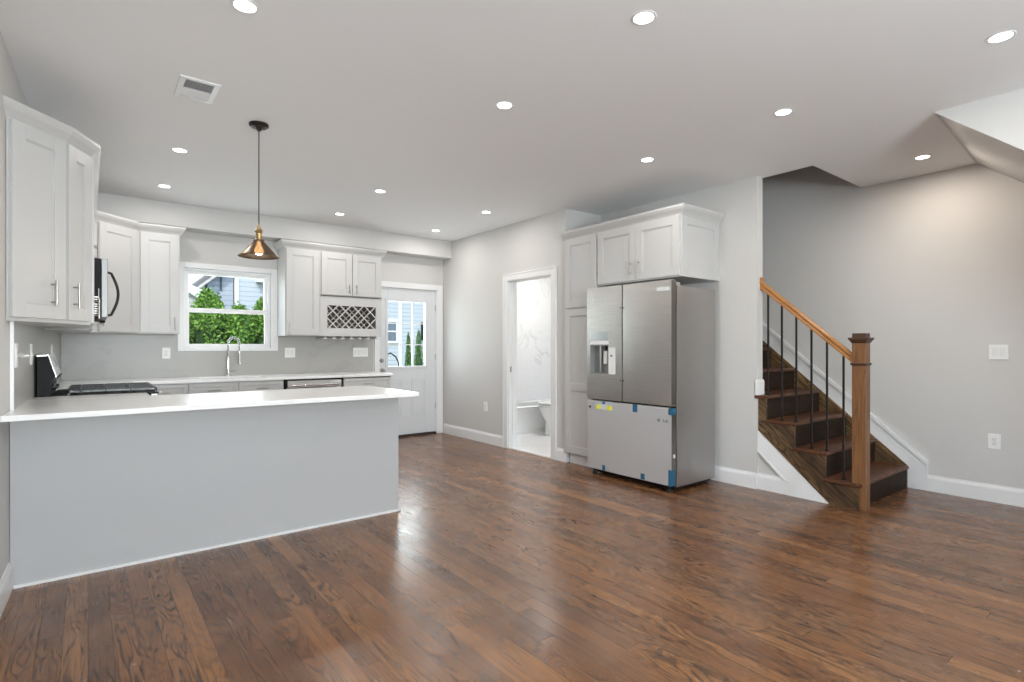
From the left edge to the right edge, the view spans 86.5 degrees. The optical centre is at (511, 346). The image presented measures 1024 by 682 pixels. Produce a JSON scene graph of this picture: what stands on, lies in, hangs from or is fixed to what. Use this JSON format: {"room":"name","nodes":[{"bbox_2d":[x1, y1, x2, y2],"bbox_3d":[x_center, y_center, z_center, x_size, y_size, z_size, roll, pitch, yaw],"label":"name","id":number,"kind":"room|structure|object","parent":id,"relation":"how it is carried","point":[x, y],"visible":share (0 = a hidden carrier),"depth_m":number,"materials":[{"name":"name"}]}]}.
{"room":"open-plan kitchen","nodes":[
{"label":"open-plan kitchen","id":0,"kind":"room"},
{"bbox_2d":[0,32,43,579],"bbox_3d":[-1.569,-0.087,1.230,0.537,2.815,10.070,0,0,-38],"label":"wall","id":1,"kind":"structure","parent":0,"point":[10,87],"depth_m":2.67,"materials":[{"name":"paint"}]},
{"bbox_2d":[0,563,12,617],"bbox_3d":[-0.540,1.171,0.002,0.015,0.138,6.872,0,0,-36],"label":"baseboard","id":2,"kind":"structure","parent":1,"relation":"attached to","point":[6,582],"depth_m":2.63,"materials":[{"name":"paint"}]},
{"bbox_2d":[10,321,13,409],"bbox_3d":[-2.575,0.097,2.801,0.016,0.457,0.015,0,0,-38],"label":"trim","id":3,"kind":"structure","parent":1,"relation":"attached to","point":[11,322],"depth_m":2.80,"materials":[{"name":"paint"}]},
{"bbox_2d":[14,343,17,367],"bbox_3d":[-2.620,0.045,2.877,0.010,0.130,0.075,0,0,-36],"label":"outlet","id":4,"kind":"object","parent":1,"relation":"attached to","point":[15,344],"visible":1,"depth_m":2.86,"materials":[{"name":"white plastic"}]},
{"bbox_2d":[30,344,32,364],"bbox_3d":[-2.997,0.045,3.394,0.010,0.130,0.075,0,0,-36],"label":"outlet","id":5,"kind":"object","parent":1,"relation":"attached to","point":[31,345],"visible":1,"depth_m":3.37,"materials":[{"name":"white plastic"}]},
{"bbox_2d":[14,322,60,408],"bbox_3d":[-3.473,0.097,4.031,0.011,0.457,3.031,0,0,-36],"label":"backsplash","id":6,"kind":"structure","parent":1,"relation":"attached to","point":[25,375],"depth_m":3.35,"materials":[{"name":"stone"}]},
{"bbox_2d":[6,118,91,324],"bbox_3d":[-2.529,-0.638,2.998,0.338,1.013,0.501,0,0,-38],"label":"upper cabinet","id":7,"kind":"object","parent":1,"relation":"attached to","point":[49,180],"visible":0.98,"depth_m":2.90,"materials":[{"name":"paint"}]},
{"bbox_2d":[3,95,185,235],"bbox_3d":[-3.174,-1.179,4.188,0.652,0.087,3.437,0,0,-20],"label":"crown molding","id":8,"kind":"structure","parent":7,"relation":"attached to","point":[15,110],"depth_m":3.13,"materials":[{"name":"paint"}]},
{"bbox_2d":[25,160,99,327],"bbox_3d":[-2.813,-0.638,3.416,0.369,1.013,0.504,0,0,-38],"label":"upper cabinet","id":9,"kind":"object","parent":1,"relation":"attached to","point":[93,301],"visible":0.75,"depth_m":3.31,"materials":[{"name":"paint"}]},
{"bbox_2d":[44,326,92,331],"bbox_3d":[-3.654,-0.638,4.499,0.292,1.013,0.702,0,0,-38],"label":"upper cabinet","id":10,"kind":"object","parent":1,"relation":"attached to","point":[55,329],"visible":0.15,"depth_m":4.27,"materials":[{"name":"paint"}]},
{"bbox_2d":[94,243,98,257],"bbox_3d":[-3.198,-0.880,3.923,0.353,0.530,0.760,0,0,-38],"label":"upper cabinet","id":11,"kind":"object","parent":1,"relation":"attached to","point":[97,245],"visible":0.07,"depth_m":3.98,"materials":[{"name":"paint"}]},
{"bbox_2d":[94,258,119,322],"bbox_3d":[-3.140,-0.399,3.963,0.435,0.418,0.760,0,0,-38],"label":"microwave","id":12,"kind":"object","parent":11,"relation":"attached to","point":[101,272],"visible":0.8,"depth_m":3.75,"materials":[{"name":"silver metal"}]},
{"bbox_2d":[58,221,137,333],"bbox_3d":[-3.930,-0.638,5.164,0.626,1.013,0.678,0,0,-38],"label":"upper cabinet","id":13,"kind":"object","parent":1,"relation":"attached to","point":[117,244],"visible":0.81,"depth_m":5.15,"materials":[{"name":"paint"}]},
{"bbox_2d":[180,231,442,371],"bbox_3d":[-2.791,-0.087,6.573,4.680,2.815,0.140,0,0,-38],"label":"wall","id":14,"kind":"structure","parent":0,"point":[195,247],"depth_m":6.32,"materials":[{"name":"paint"}]},
{"bbox_2d":[138,232,179,334],"bbox_3d":[-3.634,-0.638,5.581,0.355,1.013,0.384,0,0,-38],"label":"upper cabinet","id":15,"kind":"object","parent":14,"relation":"attached to","point":[158,254],"visible":1,"depth_m":5.46,"materials":[{"name":"paint"}]},
{"bbox_2d":[162,348,169,358],"bbox_3d":[-3.672,0.065,5.776,0.075,0.118,0.010,0,0,-38],"label":"outlet","id":16,"kind":"object","parent":14,"relation":"attached to","point":[165,351],"visible":1,"depth_m":5.77,"materials":[{"name":"white plastic"}]},
{"bbox_2d":[61,333,372,380],"bbox_3d":[-3.100,0.097,6.235,3.184,0.457,0.011,0,0,-38],"label":"backsplash","id":17,"kind":"structure","parent":14,"relation":"attached to","point":[83,356],"depth_m":5.88,"materials":[{"name":"stone"}]},
{"bbox_2d":[177,262,277,350],"bbox_3d":[-3.221,-0.438,6.201,1.028,0.965,0.118,0,0,-38],"label":"window","id":18,"kind":"structure","parent":14,"relation":"in","point":[183,344],"depth_m":6.19,"materials":[{"name":"paint"}]},
{"bbox_2d":[97,192,450,259],"bbox_3d":[-2.611,-1.375,6.479,4.272,0.240,0.230,0,0,-38],"label":"soffit","id":19,"kind":"structure","parent":14,"relation":"attached to","point":[198,219],"depth_m":6.18,"materials":[{"name":"paint"}]},
{"bbox_2d":[285,348,294,357],"bbox_3d":[-2.674,0.068,6.554,0.120,0.118,0.010,0,0,-38],"label":"light switch","id":20,"kind":"object","parent":14,"relation":"attached to","point":[289,352],"visible":1,"depth_m":6.55,"materials":[{"name":"white plastic"}]},
{"bbox_2d":[277,248,319,335],"bbox_3d":[-2.523,-0.638,6.447,0.397,1.013,0.384,0,0,-38],"label":"upper cabinet","id":21,"kind":"object","parent":14,"relation":"attached to","point":[298,270],"visible":1,"depth_m":6.33,"materials":[{"name":"paint"}]},
{"bbox_2d":[315,252,381,339],"bbox_3d":[-2.057,-0.622,6.811,0.781,1.047,0.384,0,0,-38],"label":"wine rack cabinet","id":22,"kind":"object","parent":14,"relation":"attached to","point":[350,285],"visible":0.98,"depth_m":6.73,"materials":[{"name":"paint"}]},
{"bbox_2d":[272,239,386,257],"bbox_3d":[-2.215,-1.179,6.689,1.284,0.087,0.380,0,0,-38],"label":"crown molding","id":23,"kind":"structure","parent":22,"relation":"attached to","point":[280,244],"depth_m":6.48,"materials":[{"name":"paint"}]},
{"bbox_2d":[353,348,367,356],"bbox_3d":[-1.976,0.068,7.098,0.200,0.118,0.010,0,0,-38],"label":"light switch","id":24,"kind":"object","parent":14,"relation":"attached to","point":[357,352],"visible":1,"depth_m":7.09,"materials":[{"name":"white plastic"}]},
{"bbox_2d":[374,281,442,437],"bbox_3d":[-1.444,0.177,7.579,1.040,2.125,0.168,0,0,-38],"label":"door","id":25,"kind":"structure","parent":14,"relation":"in","point":[422,414],"depth_m":7.66,"materials":[{"name":"paint"}]},
{"bbox_2d":[443,208,573,448],"bbox_3d":[-0.162,-0.128,6.910,0.120,2.735,2.560,0,0,-38],"label":"wall","id":26,"kind":"structure","parent":0,"point":[472,277],"depth_m":7.04,"materials":[{"name":"paint"}]},
{"bbox_2d":[443,423,501,446],"bbox_3d":[-0.545,1.171,7.291,0.015,0.138,1.428,0,0,-38],"label":"baseboard","id":27,"kind":"structure","parent":26,"relation":"attached to","point":[489,438],"depth_m":7.24,"materials":[{"name":"paint"}]},
{"bbox_2d":[502,266,556,459],"bbox_3d":[0.242,0.176,6.386,0.162,2.128,0.966,0,0,-38],"label":"door frame","id":28,"kind":"structure","parent":26,"relation":"in","point":[509,281],"depth_m":6.66,"materials":[{"name":"paint"}]},
{"bbox_2d":[556,448,569,461],"bbox_3d":[0.554,1.171,5.921,0.065,0.138,0.149,0,0,-38],"label":"baseboard","id":29,"kind":"structure","parent":26,"relation":"attached to","point":[561,455],"depth_m":5.88,"materials":[{"name":"paint"}]},
{"bbox_2d":[0,0,1023,240],"bbox_3d":[1.194,-1.595,3.308,7.450,0.200,10.190,0,0,-38],"label":"ceiling","id":30,"kind":"structure","parent":0,"point":[356,98],"depth_m":3.18,"materials":[{"name":"paint"}]},
{"bbox_2d":[157,184,170,187],"bbox_3d":[-3.228,-1.494,5.053,0.116,0.003,0.116,0,0,-38],"label":"recessed light","id":31,"kind":"object","parent":30,"relation":"in","point":[159,185],"visible":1,"depth_m":5.06,"materials":[{"name":"paint"}]},
{"bbox_2d":[171,147,188,152],"bbox_3d":[-2.523,-1.494,4.132,0.116,0.003,0.116,0,0,-38],"label":"recessed light","id":32,"kind":"object","parent":30,"relation":"in","point":[179,150],"visible":1,"depth_m":4.13,"materials":[{"name":"paint"}]},
{"bbox_2d":[173,148,186,152],"bbox_3d":[-2.523,-1.493,4.132,0.090,0.002,0.090,0,0,-38],"label":"diffuser","id":33,"kind":"object","parent":32,"relation":"attached to","point":[180,150],"depth_m":4.13,"materials":[{"name":"white plastic"}]},
{"bbox_2d":[174,75,220,104],"bbox_3d":[-1.831,-1.487,3.163,0.200,0.016,0.304,0,0,-38],"label":"ceiling vent","id":34,"kind":"object","parent":30,"relation":"in","point":[194,89],"visible":1,"depth_m":3.15,"materials":[{"name":"paint"}]},
{"bbox_2d":[230,0,259,13],"bbox_3d":[-1.170,-1.494,2.385,0.116,0.003,0.116,0,0,-38],"label":"recessed light","id":35,"kind":"object","parent":30,"relation":"in","point":[244,6],"visible":1,"depth_m":2.38,"materials":[{"name":"paint"}]},
{"bbox_2d":[234,0,255,12],"bbox_3d":[-1.170,-1.493,2.385,0.090,0.002,0.090,0,0,-38],"label":"diffuser","id":36,"kind":"object","parent":35,"relation":"attached to","point":[244,6],"depth_m":2.38,"materials":[{"name":"white plastic"}]},
{"bbox_2d":[238,120,278,259],"bbox_3d":[-1.699,-1.050,3.652,0.256,0.890,0.256,0,0,-38],"label":"pendant light","id":37,"kind":"object","parent":30,"relation":"hanging from","point":[258,249],"visible":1,"depth_m":3.63,"materials":[{"name":"brown metal"}]},
{"bbox_2d":[255,225,262,239],"bbox_3d":[-1.699,-0.762,3.652,0.054,0.115,0.054,0,0,-38],"label":"socket","id":38,"kind":"object","parent":37,"relation":"attached to","point":[258,231],"depth_m":3.64,"materials":[{"name":"gold metal"}]},
{"bbox_2d":[374,189,385,192],"bbox_3d":[-1.263,-1.494,5.215,0.116,0.003,0.116,0,0,-38],"label":"recessed light","id":39,"kind":"object","parent":30,"relation":"in","point":[376,190],"visible":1,"depth_m":5.22,"materials":[{"name":"paint"}]},
{"bbox_2d":[495,101,513,108],"bbox_3d":[-0.046,-1.494,3.362,0.116,0.003,0.116,0,0,-38],"label":"recessed light","id":40,"kind":"object","parent":30,"relation":"in","point":[501,104],"visible":1,"depth_m":3.36,"materials":[{"name":"paint"}]},
{"bbox_2d":[497,102,511,108],"bbox_3d":[-0.046,-1.493,3.362,0.090,0.002,0.090,0,0,-38],"label":"diffuser","id":41,"kind":"object","parent":40,"relation":"attached to","point":[501,105],"depth_m":3.36,"materials":[{"name":"white plastic"}]},
{"bbox_2d":[631,10,656,24],"bbox_3d":[0.598,-1.494,2.470,0.116,0.003,0.116,0,0,-38],"label":"recessed light","id":42,"kind":"object","parent":30,"relation":"in","point":[643,17],"visible":1,"depth_m":2.46,"materials":[{"name":"paint"}]},
{"bbox_2d":[634,12,653,23],"bbox_3d":[0.598,-1.493,2.470,0.090,0.002,0.090,0,0,-38],"label":"diffuser","id":43,"kind":"object","parent":42,"relation":"attached to","point":[639,17],"depth_m":2.46,"materials":[{"name":"white plastic"}]},
{"bbox_2d":[640,157,654,161],"bbox_3d":[1.080,-1.494,4.341,0.116,0.003,0.116,0,0,-38],"label":"recessed light","id":44,"kind":"object","parent":30,"relation":"in","point":[646,159],"visible":1,"depth_m":4.33,"materials":[{"name":"paint"}]},
{"bbox_2d":[642,158,652,161],"bbox_3d":[1.080,-1.493,4.341,0.090,0.002,0.090,0,0,-38],"label":"diffuser","id":45,"kind":"object","parent":44,"relation":"attached to","point":[643,159],"depth_m":4.33,"materials":[{"name":"white plastic"}]},
{"bbox_2d":[773,108,792,115],"bbox_3d":[1.726,-1.494,3.463,0.116,0.003,0.116,0,0,-38],"label":"recessed light","id":46,"kind":"object","parent":30,"relation":"in","point":[781,112],"visible":1,"depth_m":3.46,"materials":[{"name":"paint"}]},
{"bbox_2d":[776,110,790,114],"bbox_3d":[1.726,-1.493,3.463,0.090,0.002,0.090,0,0,-38],"label":"diffuser","id":47,"kind":"object","parent":46,"relation":"attached to","point":[779,112],"depth_m":3.46,"materials":[{"name":"white plastic"}]},
{"bbox_2d":[914,154,931,159],"bbox_3d":[3.231,-1.494,4.281,0.116,0.003,0.116,0,0,-38],"label":"recessed light","id":48,"kind":"object","parent":30,"relation":"in","point":[920,157],"visible":1,"depth_m":4.28,"materials":[{"name":"paint"}]},
{"bbox_2d":[916,155,929,158],"bbox_3d":[3.231,-1.493,4.281,0.090,0.002,0.090,0,0,-38],"label":"diffuser","id":49,"kind":"object","parent":48,"relation":"attached to","point":[921,156],"depth_m":4.27,"materials":[{"name":"white plastic"}]},
{"bbox_2d":[985,30,1016,43],"bbox_3d":[2.356,-1.494,2.622,0.116,0.003,0.116,0,0,-38],"label":"recessed light","id":50,"kind":"object","parent":30,"relation":"in","point":[1001,36],"visible":1,"depth_m":2.62,"materials":[{"name":"paint"}]},
{"bbox_2d":[989,32,1012,42],"bbox_3d":[2.356,-1.493,2.622,0.090,0.002,0.090,0,0,-38],"label":"diffuser","id":51,"kind":"object","parent":50,"relation":"attached to","point":[998,37],"depth_m":2.62,"materials":[{"name":"white plastic"}]},
{"bbox_2d":[0,431,1023,681],"bbox_3d":[1.167,1.278,3.382,7.200,0.084,10.100,0,0,-38],"label":"floor","id":52,"kind":"structure","parent":0,"point":[496,563],"depth_m":2.73,"materials":[{"name":"brown wood"}]},
{"bbox_2d":[36,354,158,396],"bbox_3d":[-3.032,0.620,4.051,0.725,1.140,0.766,0,0,-38],"label":"gas range","id":53,"kind":"object","parent":52,"relation":"on","point":[48,370],"visible":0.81,"depth_m":3.77,"materials":[{"name":"black metal"}]},
{"bbox_2d":[53,389,158,395],"bbox_3d":[-3.023,0.333,4.058,0.590,0.011,0.766,0,0,-38],"label":"cooktop","id":54,"kind":"object","parent":53,"relation":"in","point":[62,392],"depth_m":3.91,"materials":[{"name":"black metal"}]},
{"bbox_2d":[10,398,400,588],"bbox_3d":[-1.904,0.797,3.704,2.183,0.885,0.648,0,0,-38],"label":"base cabinet","id":55,"kind":"object","parent":52,"relation":"on","point":[88,495],"visible":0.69,"depth_m":3.26,"materials":[{"name":"paint"}]},
{"bbox_2d":[0,386,418,421],"bbox_3d":[-1.802,0.340,3.569,2.198,0.029,0.875,0,0,-38],"label":"countertop","id":56,"kind":"structure","parent":55,"relation":"on","point":[89,407],"depth_m":3.30,"materials":[{"name":"white stone"}]},
{"bbox_2d":[152,380,283,394],"bbox_3d":[-3.203,0.797,5.753,1.360,0.885,0.644,0,0,-38],"label":"base cabinet","id":57,"kind":"object","parent":52,"relation":"on","point":[258,385],"visible":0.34,"depth_m":5.55,"materials":[{"name":"paint"}]},
{"bbox_2d":[56,372,392,390],"bbox_3d":[-2.700,0.340,5.670,3.237,0.029,1.372,0,0,-38],"label":"countertop","id":58,"kind":"structure","parent":57,"relation":"on","point":[63,384],"depth_m":5.72,"materials":[{"name":"white stone"}]},
{"bbox_2d":[225,336,241,375],"bbox_3d":[-3.112,0.103,6.083,0.178,0.443,0.060,0,0,-3],"label":"kitchen faucet","id":59,"kind":"object","parent":58,"relation":"on","point":[228,359],"visible":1,"depth_m":6.07,"materials":[{"name":"silver metal"}]},
{"bbox_2d":[284,378,341,388],"bbox_3d":[-2.387,0.750,6.348,0.640,0.780,0.651,0,0,-38],"label":"dishwasher","id":60,"kind":"object","parent":52,"relation":"on","point":[315,382],"visible":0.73,"depth_m":6.11,"materials":[{"name":"silver metal"}]},
{"bbox_2d":[341,376,390,387],"bbox_3d":[-1.907,0.797,6.762,0.605,0.885,0.644,0,0,-38],"label":"base cabinet","id":61,"kind":"object","parent":52,"relation":"on","point":[378,381],"visible":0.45,"depth_m":6.54,"materials":[{"name":"paint"}]},
{"bbox_2d":[517,399,550,434],"bbox_3d":[0.452,1.046,8.400,1.660,0.381,0.685,0,0,-38],"label":"bathtub","id":62,"kind":"object","parent":52,"relation":"on","point":[530,419],"visible":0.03,"depth_m":7.86,"materials":[{"name":"white ceramic"}]},
{"bbox_2d":[538,401,550,434],"bbox_3d":[0.685,0.853,7.856,0.720,0.775,0.420,0,0,-38],"label":"toilet","id":63,"kind":"object","parent":52,"relation":"on","point":[544,406],"visible":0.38,"depth_m":7.66,"materials":[{"name":"white ceramic"}]},
{"bbox_2d":[564,234,601,466],"bbox_3d":[0.929,0.048,5.818,0.598,2.385,0.500,0,0,-38],"label":"pantry cabinet","id":64,"kind":"object","parent":52,"relation":"on","point":[580,253],"visible":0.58,"depth_m":5.67,"materials":[{"name":"paint"}]},
{"bbox_2d":[587,279,714,492],"bbox_3d":[1.298,0.334,5.162,0.666,1.812,0.982,0,0,-38],"label":"refrigerator","id":65,"kind":"object","parent":52,"relation":"on","point":[651,345],"visible":1,"depth_m":4.85,"materials":[{"name":"grey metal"}]},
{"bbox_2d":[754,277,908,510],"bbox_3d":[2.379,0.175,5.326,1.107,2.130,2.323,0,0,-38],"label":"staircase","id":66,"kind":"structure","parent":52,"relation":"on","point":[836,452],"depth_m":4.52,"materials":[{"name":"brown wood"}]},
{"bbox_3d":[-2.588,0.798,3.353,0.672,0.885,0.868,0,0,-38],"label":"base cabinet","id":67,"kind":"object","parent":52,"relation":"on","visible":0},
{"bbox_2d":[28,393,149,400],"bbox_3d":[-2.764,0.340,3.572,0.627,0.029,0.311,0,0,-38],"label":"countertop","id":68,"kind":"structure","parent":67,"relation":"on","point":[123,394],"depth_m":3.57,"materials":[{"name":"white stone"}]},
{"bbox_2d":[517,277,550,400],"bbox_3d":[0.092,-0.128,8.649,2.420,2.735,0.130,0,0,-38],"label":"wall","id":69,"kind":"structure","parent":0,"point":[533,296],"depth_m":8.76,"materials":[{"name":"stone"}]},
{"bbox_2d":[574,176,779,488],"bbox_3d":[1.978,-0.128,5.514,1.540,2.735,2.515,0,0,-38],"label":"wall","id":70,"kind":"structure","parent":0,"point":[738,294],"depth_m":4.90,"materials":[{"name":"paint"}]},
{"bbox_2d":[598,215,719,286],"bbox_3d":[1.370,-0.877,5.223,0.634,0.535,0.978,0,0,-38],"label":"upper cabinet","id":71,"kind":"object","parent":70,"relation":"attached to","point":[684,249],"visible":0.99,"depth_m":4.94,"materials":[{"name":"paint"}]},
{"bbox_2d":[560,203,724,240],"bbox_3d":[1.233,-1.179,5.401,0.630,0.087,1.528,0,0,-38],"label":"crown molding","id":72,"kind":"structure","parent":71,"relation":"attached to","point":[685,209],"depth_m":4.96,"materials":[{"name":"paint"}]},
{"bbox_2d":[710,465,756,488],"bbox_3d":[1.592,1.171,5.444,0.015,0.138,1.770,0,0,-38],"label":"baseboard","id":73,"kind":"structure","parent":70,"relation":"attached to","point":[722,474],"depth_m":4.89,"materials":[{"name":"paint"}]},
{"bbox_2d":[755,379,764,394],"bbox_3d":[2.104,0.352,4.871,0.114,0.135,0.263,0,0,-38],"label":"baseboard","id":74,"kind":"structure","parent":70,"relation":"attached to","point":[759,384],"depth_m":4.76,"materials":[{"name":"paint"}]},
{"bbox_2d":[757,431,828,503],"bbox_3d":[2.327,0.986,4.532,0.025,0.508,0.572,0,0,-38],"label":"trim","id":75,"kind":"structure","parent":70,"relation":"attached to","point":[790,482],"depth_m":4.59,"materials":[{"name":"paint"}]},
{"bbox_2d":[763,164,1023,488],"bbox_3d":[4.199,-1.320,4.015,0.120,5.280,7.370,0,0,-38],"label":"wall","id":76,"kind":"structure","parent":0,"point":[930,266],"depth_m":4.72,"materials":[{"name":"paint"}]},
{"bbox_2d":[763,322,927,490],"bbox_3d":[2.841,0.074,5.631,0.034,2.332,2.410,0,0,-38],"label":"trim","id":77,"kind":"structure","parent":76,"relation":"attached to","point":[918,464],"depth_m":5.01,"materials":[{"name":"paint"}]},
{"bbox_2d":[928,475,1023,506],"bbox_3d":[4.045,1.171,4.103,0.015,0.138,1.500,0,0,-38],"label":"baseboard","id":78,"kind":"structure","parent":76,"relation":"attached to","point":[950,486],"depth_m":4.42,"materials":[{"name":"paint"}]},
{"bbox_2d":[988,433,1000,449],"bbox_3d":[3.856,0.755,4.349,0.010,0.120,0.078,0,0,-38],"label":"outlet","id":79,"kind":"object","parent":76,"relation":"attached to","point":[994,440],"visible":1,"depth_m":4.34,"materials":[{"name":"white plastic"}]},
{"bbox_2d":[991,437,996,445],"bbox_3d":[3.854,0.755,4.348,0.004,0.066,0.033,0,0,-38],"label":"receptacle","id":80,"kind":"object","parent":79,"relation":"attached to","point":[993,439],"depth_m":4.35,"materials":[{"name":"white plastic"}]},
{"bbox_2d":[989,345,1008,359],"bbox_3d":[3.872,0.040,4.330,0.010,0.118,0.120,0,0,-38],"label":"light switch","id":81,"kind":"object","parent":76,"relation":"attached to","point":[995,351],"visible":1,"depth_m":4.32,"materials":[{"name":"white plastic"}]},
{"bbox_2d":[935,88,1023,182],"bbox_3d":[3.766,-0.128,3.284,1.459,2.735,1.790,0,0,-38],"label":"wall","id":82,"kind":"structure","parent":0,"point":[990,130],"depth_m":3.33,"materials":[{"name":"paint"}]},
{"bbox_3d":[-14.669,1.450,31.021,75.000,0.180,53.030,0,0,-38],"label":"lawn","id":83,"kind":"structure","parent":0,"visible":0},
{"bbox_2d":[189,318,194,343],"bbox_3d":[-5.647,0.277,9.043,0.771,2.177,0.784,0,0,-38],"label":"shrub","id":84,"kind":"object","parent":83,"relation":"on","point":[191,332],"visible":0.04,"depth_m":9.09,"materials":[{"name":"green plant"}]},
{"bbox_2d":[189,284,201,307],"bbox_3d":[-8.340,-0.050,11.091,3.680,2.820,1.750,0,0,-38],"label":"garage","id":85,"kind":"object","parent":83,"relation":"on","point":[193,290],"visible":0.03,"depth_m":11.36,"materials":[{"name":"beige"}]},
{"bbox_2d":[189,286,229,343],"bbox_3d":[-5.259,0.159,9.399,0.815,2.430,0.797,0,0,0],"label":"shrub","id":86,"kind":"object","parent":83,"relation":"on","point":[208,328],"visible":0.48,"depth_m":9.23,"materials":[{"name":"green plant"}]},
{"bbox_2d":[191,275,232,313],"bbox_3d":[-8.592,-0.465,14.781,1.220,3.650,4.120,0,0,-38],"label":"neighbor house","id":87,"kind":"object","parent":83,"relation":"on","point":[224,285],"visible":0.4,"depth_m":13.53,"materials":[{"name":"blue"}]},
{"bbox_2d":[223,300,258,343],"bbox_3d":[-4.843,0.274,9.663,0.752,2.218,0.780,0,0,-19],"label":"shrub","id":88,"kind":"object","parent":83,"relation":"on","point":[240,326],"visible":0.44,"depth_m":9.49,"materials":[{"name":"green plant"}]},
{"bbox_2d":[251,296,263,343],"bbox_3d":[-4.517,0.192,9.997,0.791,2.336,0.792,0,0,-38],"label":"shrub","id":89,"kind":"object","parent":83,"relation":"on","point":[259,322],"visible":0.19,"depth_m":9.74,"materials":[{"name":"green plant"}]},
{"bbox_2d":[203,275,423,365],"bbox_3d":[-3.975,-2.300,19.090,11.400,7.320,5.800,0,0,-38],"label":"neighbor house","id":90,"kind":"object","parent":83,"relation":"on","point":[247,291],"visible":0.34,"depth_m":16.27,"materials":[{"name":"white"}]},
{"bbox_2d":[405,332,411,365],"bbox_3d":[-2.314,0.512,12.143,0.269,1.696,0.265,0,0,11],"label":"cypress","id":91,"kind":"object","parent":83,"relation":"on","point":[408,358],"visible":0.39,"depth_m":12.11,"materials":[{"name":"green plant"}]},
{"bbox_2d":[413,330,423,365],"bbox_3d":[-2.109,0.482,12.307,0.374,1.756,0.383,0,0,-38],"label":"cypress","id":92,"kind":"object","parent":83,"relation":"on","point":[418,355],"visible":0.38,"depth_m":12.26,"materials":[{"name":"green plant"}]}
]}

